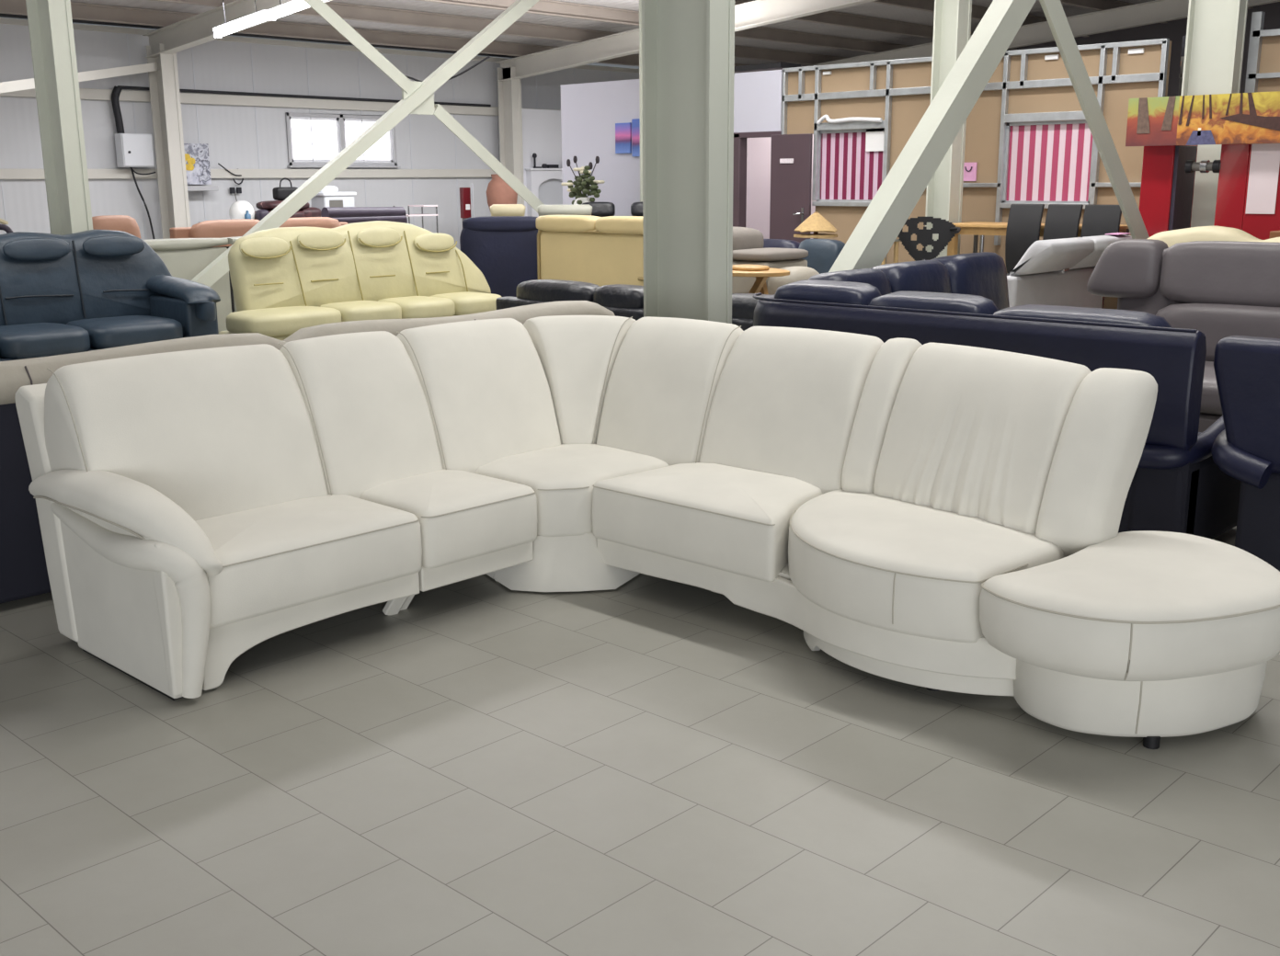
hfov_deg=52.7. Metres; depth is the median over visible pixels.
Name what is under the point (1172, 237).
leather sofa
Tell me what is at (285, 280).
leather sofa
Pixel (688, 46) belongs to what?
steel column
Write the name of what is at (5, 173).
trim
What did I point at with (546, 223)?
cushion
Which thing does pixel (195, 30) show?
rafter
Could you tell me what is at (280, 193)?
handbag
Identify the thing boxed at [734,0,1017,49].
roof purlin
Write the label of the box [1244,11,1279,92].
wall
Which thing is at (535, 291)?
cushion
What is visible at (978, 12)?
roof purlin
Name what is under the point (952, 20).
steel column
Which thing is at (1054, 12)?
diagonal brace
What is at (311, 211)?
folded blanket
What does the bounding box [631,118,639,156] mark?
canvas
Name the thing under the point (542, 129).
mantelpiece
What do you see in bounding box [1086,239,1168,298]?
cushion
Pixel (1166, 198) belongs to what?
display panel
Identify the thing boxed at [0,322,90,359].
seat cushion
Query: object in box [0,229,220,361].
leather sofa
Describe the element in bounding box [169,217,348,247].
leather sofa
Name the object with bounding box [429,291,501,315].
seat cushion
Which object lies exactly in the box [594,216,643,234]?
cushion
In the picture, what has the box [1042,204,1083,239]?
dining chair
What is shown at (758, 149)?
wall
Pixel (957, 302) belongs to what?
cushion
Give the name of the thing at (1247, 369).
leather armchair
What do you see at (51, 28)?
steel column
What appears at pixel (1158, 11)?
rafter
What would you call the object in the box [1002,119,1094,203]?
window blind
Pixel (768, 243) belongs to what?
leather sofa
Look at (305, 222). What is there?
cushion
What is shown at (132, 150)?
electrical box
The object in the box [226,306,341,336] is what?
seat cushion
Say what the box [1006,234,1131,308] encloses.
fabric sofa
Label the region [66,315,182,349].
seat cushion
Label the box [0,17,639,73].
trim
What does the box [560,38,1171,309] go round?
wall
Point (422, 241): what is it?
pillow
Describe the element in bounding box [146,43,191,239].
steel column
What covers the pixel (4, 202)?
trim
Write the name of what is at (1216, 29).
steel column
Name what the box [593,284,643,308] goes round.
cushion
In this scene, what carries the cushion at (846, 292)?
on the sofa at (1177, 485)
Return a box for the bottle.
[244,210,251,219]
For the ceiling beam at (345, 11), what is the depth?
21.42 m
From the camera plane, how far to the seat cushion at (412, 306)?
11.80 m
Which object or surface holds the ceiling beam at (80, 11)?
attached to the ceiling
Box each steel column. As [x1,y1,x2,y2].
[25,0,92,235]
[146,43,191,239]
[497,66,524,205]
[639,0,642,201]
[641,0,734,323]
[925,0,971,258]
[1180,0,1248,228]
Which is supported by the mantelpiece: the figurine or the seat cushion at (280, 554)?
the figurine
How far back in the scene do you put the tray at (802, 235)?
13.34 m
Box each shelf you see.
[187,185,218,191]
[405,214,438,217]
[407,205,437,206]
[525,168,561,170]
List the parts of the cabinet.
post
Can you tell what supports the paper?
on the fabric sofa at (1058, 272)
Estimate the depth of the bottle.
19.21 m
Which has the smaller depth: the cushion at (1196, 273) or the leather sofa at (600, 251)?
the cushion at (1196, 273)
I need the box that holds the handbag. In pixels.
[272,177,297,200]
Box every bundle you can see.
[111,85,125,133]
[320,185,338,192]
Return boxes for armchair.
[91,215,141,239]
[490,204,525,216]
[537,204,592,216]
[582,202,615,217]
[630,201,642,216]
[798,239,845,274]
[1211,335,1279,571]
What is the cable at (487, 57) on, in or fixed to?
hanging from the diagonal brace at (320, 6)
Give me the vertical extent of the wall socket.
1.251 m
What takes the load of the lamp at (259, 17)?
hanging from the ceiling
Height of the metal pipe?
0.104 m
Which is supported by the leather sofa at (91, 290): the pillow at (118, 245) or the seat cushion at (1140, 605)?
the pillow at (118, 245)
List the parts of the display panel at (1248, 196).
panel, door, glass panel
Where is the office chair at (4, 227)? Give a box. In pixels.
[0,224,12,233]
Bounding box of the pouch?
[255,209,269,220]
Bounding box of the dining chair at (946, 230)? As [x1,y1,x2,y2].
[897,217,960,261]
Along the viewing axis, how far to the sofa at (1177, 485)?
5.42 m
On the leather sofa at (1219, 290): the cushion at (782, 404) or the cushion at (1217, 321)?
the cushion at (1217, 321)
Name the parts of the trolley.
post, post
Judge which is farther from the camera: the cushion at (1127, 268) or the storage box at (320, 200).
the storage box at (320, 200)
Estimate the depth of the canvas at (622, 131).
15.93 m
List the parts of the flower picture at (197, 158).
painted flower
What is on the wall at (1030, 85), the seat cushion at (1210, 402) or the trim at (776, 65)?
the trim at (776, 65)
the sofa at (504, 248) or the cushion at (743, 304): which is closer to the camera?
the cushion at (743, 304)
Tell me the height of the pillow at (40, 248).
0.169 m
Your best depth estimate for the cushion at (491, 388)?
5.31 m
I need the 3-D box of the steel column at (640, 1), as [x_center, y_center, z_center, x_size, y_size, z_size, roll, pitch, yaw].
[0.211,-4.454,15.195,0.540,4.942,0.310,12,18,42]
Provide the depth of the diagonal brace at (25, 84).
17.84 m
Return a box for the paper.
[1105,232,1130,235]
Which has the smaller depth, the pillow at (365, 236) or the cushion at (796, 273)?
the cushion at (796, 273)
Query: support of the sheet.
attached to the window blind at (847, 172)
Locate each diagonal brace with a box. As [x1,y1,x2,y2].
[0,62,158,92]
[191,0,539,286]
[303,0,412,92]
[433,103,544,212]
[828,0,1036,272]
[1039,0,1149,239]
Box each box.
[114,133,154,167]
[310,192,356,210]
[547,164,559,168]
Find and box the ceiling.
[70,0,1156,67]
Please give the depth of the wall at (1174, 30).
25.86 m
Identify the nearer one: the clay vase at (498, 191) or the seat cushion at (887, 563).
the seat cushion at (887, 563)
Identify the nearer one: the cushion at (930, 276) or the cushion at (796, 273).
the cushion at (930, 276)
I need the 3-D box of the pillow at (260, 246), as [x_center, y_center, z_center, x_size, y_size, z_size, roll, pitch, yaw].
[-3.218,-1.976,11.066,0.066,0.168,0.470,12,18,42]
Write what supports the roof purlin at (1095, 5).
attached to the ceiling
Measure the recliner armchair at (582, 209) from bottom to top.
1.293 m
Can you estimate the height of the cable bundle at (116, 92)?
0.707 m
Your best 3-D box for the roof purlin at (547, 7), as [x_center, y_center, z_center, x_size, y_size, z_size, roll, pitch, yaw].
[-4.375,-6.738,17.464,0.090,0.220,32.900,12,18,42]
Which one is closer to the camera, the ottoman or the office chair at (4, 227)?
the ottoman
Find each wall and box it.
[0,23,639,250]
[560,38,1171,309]
[745,134,816,239]
[1006,1,1279,96]
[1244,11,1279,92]
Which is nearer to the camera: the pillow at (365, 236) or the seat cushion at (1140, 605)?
the seat cushion at (1140, 605)
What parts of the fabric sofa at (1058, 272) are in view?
panel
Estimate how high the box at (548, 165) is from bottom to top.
0.070 m
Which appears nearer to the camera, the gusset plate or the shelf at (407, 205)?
the gusset plate
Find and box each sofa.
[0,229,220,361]
[0,300,615,604]
[14,315,1157,700]
[143,236,241,331]
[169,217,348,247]
[218,220,501,340]
[320,206,407,223]
[459,216,537,297]
[495,279,771,331]
[535,215,643,286]
[731,226,819,295]
[753,251,1241,539]
[763,239,799,249]
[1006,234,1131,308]
[1086,239,1279,432]
[1147,226,1279,247]
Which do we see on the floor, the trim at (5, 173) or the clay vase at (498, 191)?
the clay vase at (498, 191)
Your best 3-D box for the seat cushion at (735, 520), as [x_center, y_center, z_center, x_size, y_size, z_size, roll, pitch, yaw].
[0.345,0.117,4.890,0.884,0.257,0.646,12,18,42]
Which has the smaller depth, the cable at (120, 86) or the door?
the door
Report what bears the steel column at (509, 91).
on the floor
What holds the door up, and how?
in the wall at (1030, 85)
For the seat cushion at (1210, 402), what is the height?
0.200 m
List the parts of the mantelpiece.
inset panel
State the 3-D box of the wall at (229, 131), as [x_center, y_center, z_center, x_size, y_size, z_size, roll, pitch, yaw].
[-7.334,-5.146,20.797,0.120,3.860,33.000,12,18,42]
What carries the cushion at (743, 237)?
on the fabric sofa at (748, 243)
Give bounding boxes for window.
[285,112,400,168]
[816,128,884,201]
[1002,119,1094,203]
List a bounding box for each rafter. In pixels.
[142,0,331,57]
[496,0,876,81]
[802,0,1279,67]
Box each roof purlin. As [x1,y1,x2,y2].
[417,0,911,53]
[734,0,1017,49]
[871,0,1088,36]
[1060,0,1167,23]
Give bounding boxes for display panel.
[1139,145,1198,237]
[1213,143,1279,239]
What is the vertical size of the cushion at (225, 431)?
0.647 m
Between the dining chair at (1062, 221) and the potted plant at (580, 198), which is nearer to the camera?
the dining chair at (1062, 221)
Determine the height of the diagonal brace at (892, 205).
2.888 m
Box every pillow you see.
[2,237,70,260]
[82,234,144,256]
[239,237,288,257]
[297,229,342,249]
[356,228,399,246]
[413,232,454,251]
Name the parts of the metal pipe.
rail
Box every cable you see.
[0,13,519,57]
[117,85,491,106]
[129,167,155,174]
[130,167,155,239]
[217,163,241,175]
[405,56,490,81]
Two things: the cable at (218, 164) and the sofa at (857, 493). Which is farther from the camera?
the cable at (218, 164)
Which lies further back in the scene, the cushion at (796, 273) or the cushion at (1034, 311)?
the cushion at (796, 273)
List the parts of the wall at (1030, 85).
rail, rail, rail, rail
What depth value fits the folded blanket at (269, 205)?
19.57 m
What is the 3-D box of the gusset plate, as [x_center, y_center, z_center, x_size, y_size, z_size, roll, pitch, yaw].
[-2.334,-4.000,13.597,0.030,0.330,0.390,12,18,42]
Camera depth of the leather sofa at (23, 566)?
4.86 m
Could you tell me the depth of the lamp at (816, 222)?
13.33 m
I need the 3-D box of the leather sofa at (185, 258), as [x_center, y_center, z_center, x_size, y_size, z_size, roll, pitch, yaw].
[-4.364,-1.955,13.208,0.943,1.027,2.300,12,18,42]
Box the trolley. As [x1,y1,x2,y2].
[392,205,438,233]
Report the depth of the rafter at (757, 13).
22.57 m
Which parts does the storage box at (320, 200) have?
lid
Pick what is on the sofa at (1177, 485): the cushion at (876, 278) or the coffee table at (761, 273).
the cushion at (876, 278)
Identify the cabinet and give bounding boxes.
[459,183,474,220]
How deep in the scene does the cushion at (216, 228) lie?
15.88 m
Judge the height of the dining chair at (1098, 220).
1.318 m
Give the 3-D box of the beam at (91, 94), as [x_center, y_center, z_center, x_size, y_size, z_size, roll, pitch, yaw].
[-7.267,-6.037,20.520,0.080,0.160,33.000,12,18,42]
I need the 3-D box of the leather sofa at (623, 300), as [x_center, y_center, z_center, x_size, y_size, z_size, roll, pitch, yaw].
[0.121,-1.076,9.846,3.070,0.775,0.590,12,18,42]
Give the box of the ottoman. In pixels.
[979,530,1279,749]
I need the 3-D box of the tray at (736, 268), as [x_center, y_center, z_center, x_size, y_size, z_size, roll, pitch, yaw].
[0.834,-1.615,9.923,0.320,0.044,0.240,12,18,42]
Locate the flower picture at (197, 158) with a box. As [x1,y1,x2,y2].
[183,143,211,184]
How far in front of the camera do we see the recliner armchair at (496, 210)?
14.48 m
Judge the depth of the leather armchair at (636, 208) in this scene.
15.05 m
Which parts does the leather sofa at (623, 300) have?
panel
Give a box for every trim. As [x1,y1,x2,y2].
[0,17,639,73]
[0,33,610,249]
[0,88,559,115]
[0,168,496,179]
[734,62,801,73]
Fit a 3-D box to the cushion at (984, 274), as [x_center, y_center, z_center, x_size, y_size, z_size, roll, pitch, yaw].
[1.926,-1.059,7.623,0.323,0.532,0.630,12,18,42]
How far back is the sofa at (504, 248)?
13.48 m
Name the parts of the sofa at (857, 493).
frame, arm, arm, panel, panel, frame, panel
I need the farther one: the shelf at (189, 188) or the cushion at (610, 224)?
the shelf at (189, 188)
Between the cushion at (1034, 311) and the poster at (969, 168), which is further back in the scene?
the poster at (969, 168)
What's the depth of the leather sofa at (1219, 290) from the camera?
7.17 m
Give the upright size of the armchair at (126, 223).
1.192 m
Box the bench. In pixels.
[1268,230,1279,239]
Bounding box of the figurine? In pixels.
[532,153,541,168]
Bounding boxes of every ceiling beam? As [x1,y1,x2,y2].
[0,0,750,73]
[150,0,846,65]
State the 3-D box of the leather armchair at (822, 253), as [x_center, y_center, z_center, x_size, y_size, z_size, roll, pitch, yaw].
[1.560,-1.758,12.269,0.500,0.993,0.960,12,18,42]
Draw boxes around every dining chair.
[880,239,900,264]
[897,217,960,261]
[1005,204,1044,275]
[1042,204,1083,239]
[1080,204,1121,237]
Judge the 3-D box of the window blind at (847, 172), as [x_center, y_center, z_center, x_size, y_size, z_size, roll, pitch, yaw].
[2.276,-3.347,13.863,0.880,0.760,0.050,12,18,42]
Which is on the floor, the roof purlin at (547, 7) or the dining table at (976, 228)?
the dining table at (976, 228)
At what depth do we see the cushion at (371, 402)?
4.89 m
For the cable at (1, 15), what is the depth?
21.47 m
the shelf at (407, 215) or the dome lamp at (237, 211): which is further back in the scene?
the shelf at (407, 215)
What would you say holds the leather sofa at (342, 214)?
on the floor
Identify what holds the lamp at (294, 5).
hanging from the ceiling
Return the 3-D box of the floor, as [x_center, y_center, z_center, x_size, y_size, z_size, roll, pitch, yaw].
[2.115,-1.289,12.647,26.300,0.100,33.200,12,18,42]
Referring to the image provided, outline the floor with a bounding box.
[0,525,1279,955]
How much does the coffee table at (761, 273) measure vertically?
0.912 m
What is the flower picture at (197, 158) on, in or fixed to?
on the shelf at (189, 188)
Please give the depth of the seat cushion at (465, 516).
4.75 m
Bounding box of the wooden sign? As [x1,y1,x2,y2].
[0,218,8,224]
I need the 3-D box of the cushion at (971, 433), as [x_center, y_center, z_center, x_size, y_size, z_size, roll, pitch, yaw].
[1.155,-0.131,4.448,0.373,0.599,0.729,-11,17,-38]
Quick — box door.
[732,130,812,242]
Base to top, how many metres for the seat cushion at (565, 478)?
0.248 m
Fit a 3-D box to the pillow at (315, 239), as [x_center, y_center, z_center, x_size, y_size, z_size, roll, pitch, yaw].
[-2.833,-2.114,11.451,0.066,0.168,0.470,12,18,42]
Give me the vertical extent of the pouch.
0.180 m
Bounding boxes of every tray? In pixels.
[732,264,769,271]
[793,233,837,238]
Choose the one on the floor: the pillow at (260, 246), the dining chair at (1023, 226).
the dining chair at (1023, 226)
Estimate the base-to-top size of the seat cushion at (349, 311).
0.200 m
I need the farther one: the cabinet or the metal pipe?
the cabinet
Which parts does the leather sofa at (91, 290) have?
backrest, arm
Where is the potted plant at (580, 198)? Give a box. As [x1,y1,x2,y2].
[560,156,604,205]
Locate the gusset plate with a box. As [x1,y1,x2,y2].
[401,80,434,114]
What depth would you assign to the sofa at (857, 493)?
4.48 m
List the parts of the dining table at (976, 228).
leg, leg, leg, leg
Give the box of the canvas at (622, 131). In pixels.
[615,122,631,153]
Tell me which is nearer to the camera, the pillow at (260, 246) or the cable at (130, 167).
the pillow at (260, 246)
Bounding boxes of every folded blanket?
[254,210,305,219]
[255,200,309,210]
[298,206,321,217]
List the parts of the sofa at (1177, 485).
panel, arm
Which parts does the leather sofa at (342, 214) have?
panel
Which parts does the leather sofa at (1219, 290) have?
panel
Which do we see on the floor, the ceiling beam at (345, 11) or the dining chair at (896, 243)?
the dining chair at (896, 243)
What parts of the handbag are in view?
handle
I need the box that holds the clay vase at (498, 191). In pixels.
[486,174,517,209]
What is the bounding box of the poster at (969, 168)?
[963,162,977,181]
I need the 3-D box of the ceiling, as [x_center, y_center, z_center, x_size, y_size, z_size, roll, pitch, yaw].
[2.119,-6.305,11.450,26.200,2.287,33.200,12,18,42]
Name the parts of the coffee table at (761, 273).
leg, leg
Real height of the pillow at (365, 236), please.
0.168 m
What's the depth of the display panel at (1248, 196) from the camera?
10.28 m
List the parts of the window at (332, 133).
pane, sash, sill, pane, sash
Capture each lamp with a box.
[212,0,267,38]
[228,200,255,219]
[266,0,330,21]
[793,212,837,239]
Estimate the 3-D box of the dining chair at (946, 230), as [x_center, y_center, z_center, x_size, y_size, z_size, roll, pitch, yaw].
[2.619,-1.847,12.169,0.748,1.197,0.541,5,14,23]
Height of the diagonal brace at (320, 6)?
2.037 m
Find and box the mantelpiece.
[521,108,562,217]
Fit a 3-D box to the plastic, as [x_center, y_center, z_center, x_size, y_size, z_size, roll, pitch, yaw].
[2.211,-3.808,13.682,0.814,0.104,0.044,12,18,42]
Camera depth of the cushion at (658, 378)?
5.36 m
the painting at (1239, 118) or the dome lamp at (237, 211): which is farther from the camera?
the dome lamp at (237, 211)
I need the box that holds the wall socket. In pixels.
[229,168,243,201]
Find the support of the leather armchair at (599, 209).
on the floor
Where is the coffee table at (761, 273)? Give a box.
[731,264,789,294]
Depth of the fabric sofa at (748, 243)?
10.53 m
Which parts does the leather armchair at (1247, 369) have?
panel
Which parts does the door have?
frame, handle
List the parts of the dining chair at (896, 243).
leg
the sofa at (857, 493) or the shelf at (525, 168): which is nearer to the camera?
the sofa at (857, 493)
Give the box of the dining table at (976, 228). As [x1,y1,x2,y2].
[947,221,1129,308]
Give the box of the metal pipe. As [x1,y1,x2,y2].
[1184,160,1221,172]
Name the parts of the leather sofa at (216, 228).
panel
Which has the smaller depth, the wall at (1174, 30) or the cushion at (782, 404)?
the cushion at (782, 404)
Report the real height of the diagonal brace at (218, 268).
4.257 m
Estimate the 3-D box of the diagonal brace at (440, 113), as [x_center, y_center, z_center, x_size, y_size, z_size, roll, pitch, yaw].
[-1.384,-3.299,14.821,0.104,1.825,2.446,12,18,42]
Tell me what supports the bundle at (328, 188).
on the storage box at (320, 200)
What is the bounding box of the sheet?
[865,128,884,151]
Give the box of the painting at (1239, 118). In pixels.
[1125,91,1279,146]
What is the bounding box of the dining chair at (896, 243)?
[880,239,900,264]
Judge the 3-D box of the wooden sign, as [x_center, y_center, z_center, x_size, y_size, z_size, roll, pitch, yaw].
[-7.239,-2.233,13.465,0.140,1.490,1.300,12,18,42]
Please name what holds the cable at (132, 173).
hanging from the electrical box at (132, 150)
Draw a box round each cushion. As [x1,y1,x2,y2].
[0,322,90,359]
[44,343,328,521]
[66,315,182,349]
[189,218,260,247]
[195,494,422,628]
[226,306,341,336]
[279,217,342,228]
[279,331,443,498]
[320,300,401,321]
[359,468,537,568]
[377,296,455,319]
[396,318,560,473]
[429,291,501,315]
[475,443,668,537]
[516,279,599,302]
[535,215,599,232]
[591,462,822,582]
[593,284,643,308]
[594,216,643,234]
[596,316,742,466]
[698,326,883,494]
[731,293,771,319]
[732,226,764,250]
[767,266,819,295]
[773,279,881,305]
[788,489,1065,643]
[808,268,891,296]
[868,291,998,314]
[870,260,951,293]
[873,342,1091,533]
[930,251,1009,310]
[979,530,1279,681]
[993,304,1171,327]
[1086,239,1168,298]
[1155,302,1279,361]
[1159,240,1279,307]
[1200,361,1222,415]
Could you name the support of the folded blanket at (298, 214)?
on the countertop
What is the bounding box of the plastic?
[816,114,882,124]
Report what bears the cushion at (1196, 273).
on the leather sofa at (1219, 290)
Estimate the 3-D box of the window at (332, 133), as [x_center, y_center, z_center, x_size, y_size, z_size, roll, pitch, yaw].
[-5.238,-5.946,22.786,0.190,0.916,2.300,12,18,42]
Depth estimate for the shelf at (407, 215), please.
21.58 m

